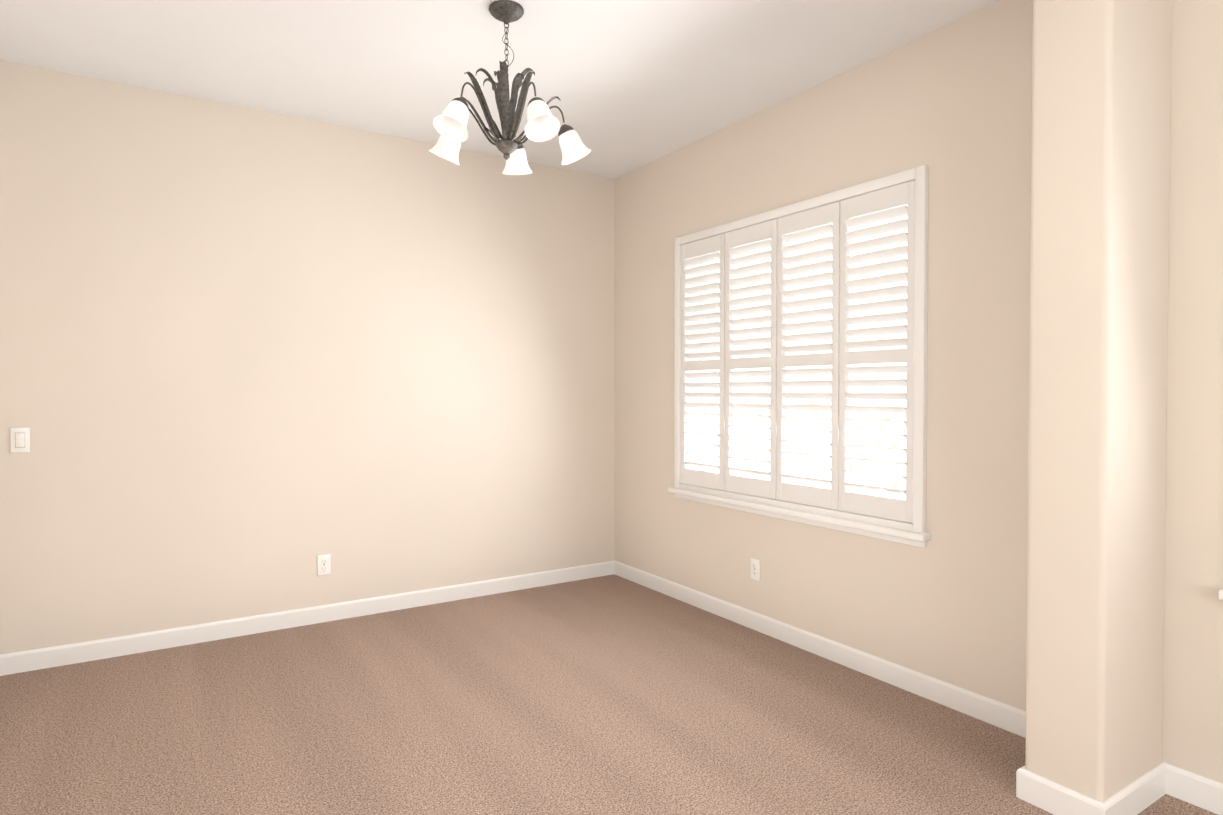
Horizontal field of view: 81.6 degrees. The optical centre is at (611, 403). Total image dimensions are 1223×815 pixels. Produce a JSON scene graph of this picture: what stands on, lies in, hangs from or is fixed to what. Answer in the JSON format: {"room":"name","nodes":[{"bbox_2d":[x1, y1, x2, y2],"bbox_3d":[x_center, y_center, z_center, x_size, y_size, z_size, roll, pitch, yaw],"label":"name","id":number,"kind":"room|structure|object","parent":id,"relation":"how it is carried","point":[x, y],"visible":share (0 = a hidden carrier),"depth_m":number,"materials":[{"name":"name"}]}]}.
{"room":"empty dining room","nodes":[
{"label":"empty dining room","id":0,"kind":"room"},
{"bbox_2d":[0,60,614,654],"bbox_3d":[-1.425,-0.171,4.081,3.645,2.740,0.150,-1,1,-33],"label":"wall","id":1,"kind":"structure","parent":0,"point":[254,362],"depth_m":3.76,"materials":[{"name":"beige paint"}]},
{"bbox_2d":[10,427,29,452],"bbox_3d":[-2.665,0.164,3.193,0.070,0.114,0.012,-1,1,-33],"label":"switch plate","id":2,"kind":"object","parent":1,"relation":"attached to","point":[19,439],"visible":1,"depth_m":3.19,"materials":[{"name":"white plastic"}]},
{"bbox_2d":[0,561,611,675],"bbox_3d":[-1.368,1.153,4.042,3.315,0.092,0.013,-1,1,-33],"label":"baseboard","id":3,"kind":"structure","parent":1,"relation":"attached to","point":[42,658],"depth_m":3.76,"materials":[{"name":"white wood"}]},
{"bbox_2d":[317,554,330,575],"bbox_3d":[-1.583,0.887,3.902,0.070,0.114,0.010,-1,1,-33],"label":"electrical outlet","id":4,"kind":"object","parent":1,"relation":"attached to","point":[324,564],"visible":1,"depth_m":3.90,"materials":[{"name":"white plastic"}]},
{"bbox_2d":[0,0,998,178],"bbox_3d":[0.711,-1.535,0.734,3.645,0.100,8.050,-1,1,-33],"label":"ceiling","id":5,"kind":"structure","parent":0,"point":[632,85],"depth_m":3.09,"materials":[{"name":"white paint"}]},
{"bbox_2d":[429,0,590,174],"bbox_3d":[-0.390,-1.230,2.716,0.645,0.578,0.627,-1,1,-33],"label":"chandelier","id":6,"kind":"object","parent":5,"relation":"hanging from","point":[451,120],"visible":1,"depth_m":2.69,"materials":[{"name":"white glass"}]},
{"bbox_2d":[0,574,1217,814],"bbox_3d":[0.711,1.280,0.782,3.645,0.050,8.050,-1,1,-33],"label":"floor","id":7,"kind":"structure","parent":0,"point":[612,694],"depth_m":2.69,"materials":[{"name":"carpet"}]},
{"bbox_2d":[1025,0,1171,801],"bbox_3d":[1.523,-0.030,2.215,0.425,2.520,0.220,-1,1,-33],"label":"column","id":8,"kind":"structure","parent":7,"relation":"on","point":[1100,176],"depth_m":2.10,"materials":[{"name":"beige paint"}]},
{"bbox_2d":[1016,766,1063,803],"bbox_3d":[1.443,1.182,2.324,0.413,0.092,0.013,-1,1,-33],"label":"baseboard","id":9,"kind":"structure","parent":8,"relation":"attached to","point":[1031,787],"depth_m":2.18,"materials":[{"name":"white wood"}]},
{"bbox_2d":[1088,762,1171,814],"bbox_3d":[1.570,1.186,2.127,0.413,0.092,0.013,-1,1,-33],"label":"baseboard","id":10,"kind":"structure","parent":8,"relation":"attached to","point":[1142,792],"depth_m":2.13,"materials":[{"name":"white wood"}]},
{"bbox_2d":[615,0,1222,783],"bbox_3d":[2.181,-0.131,1.703,0.150,2.740,7.750,-1,1,-33],"label":"wall","id":11,"kind":"structure","parent":0,"point":[949,104],"depth_m":2.83,"materials":[{"name":"beige paint"}]},
{"bbox_2d":[750,558,759,580],"bbox_3d":[0.764,0.882,3.777,0.010,0.114,0.070,-1,1,-33],"label":"electrical outlet","id":12,"kind":"object","parent":11,"relation":"attached to","point":[754,569],"visible":1,"depth_m":3.77,"materials":[{"name":"white plastic"}]},
{"bbox_2d":[668,165,930,547],"bbox_3d":[0.902,-0.205,3.662,0.222,1.578,1.718,-1,1,-33],"label":"window","id":13,"kind":"structure","parent":11,"relation":"in","point":[839,505],"depth_m":3.39,"materials":[{"name":"white wood"}]},
{"bbox_2d":[682,205,907,495],"bbox_3d":[0.854,-0.229,3.631,0.055,1.230,1.497,-1,1,-33],"label":"louvers","id":14,"kind":"object","parent":13,"relation":"attached to","point":[884,228],"visible":0.83,"depth_m":3.45,"materials":[{"name":"white wood"}]},
{"bbox_2d":[679,210,914,492],"bbox_3d":[0.840,-0.227,3.622,0.008,1.180,1.580,-1,1,-33],"label":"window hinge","id":15,"kind":"object","parent":13,"relation":"attached to","point":[680,366],"visible":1,"depth_m":4.27,"materials":[{"name":"white metal"}]},
{"bbox_2d":[612,560,1025,737],"bbox_3d":[0.833,1.160,3.671,0.013,0.092,2.940,-1,1,-33],"label":"baseboard","id":16,"kind":"structure","parent":11,"relation":"attached to","point":[1009,718],"depth_m":3.25,"materials":[{"name":"white wood"}]},
{"bbox_2d":[1172,765,1222,814],"bbox_3d":[2.977,1.216,0.336,0.013,0.092,4.550,-1,1,-33],"label":"baseboard","id":17,"kind":"structure","parent":11,"relation":"attached to","point":[1205,793],"depth_m":2.17,"materials":[{"name":"white wood"}]},
{"bbox_2d":[1218,589,1222,599],"bbox_3d":[2.346,-0.167,1.416,0.222,1.578,1.718,-1,1,-33],"label":"window","id":18,"kind":"structure","parent":11,"relation":"in","point":[1220,594],"depth_m":2.08,"materials":[{"name":"white"}]},
{"label":"outside","id":19,"kind":"structure","parent":0,"visible":0},
{"bbox_2d":[702,205,907,498],"bbox_3d":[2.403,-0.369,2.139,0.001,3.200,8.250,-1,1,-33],"label":"window pane","id":20,"kind":"structure","parent":19,"point":[858,454],"depth_m":4.06,"materials":[{"name":"glass"}]}
]}

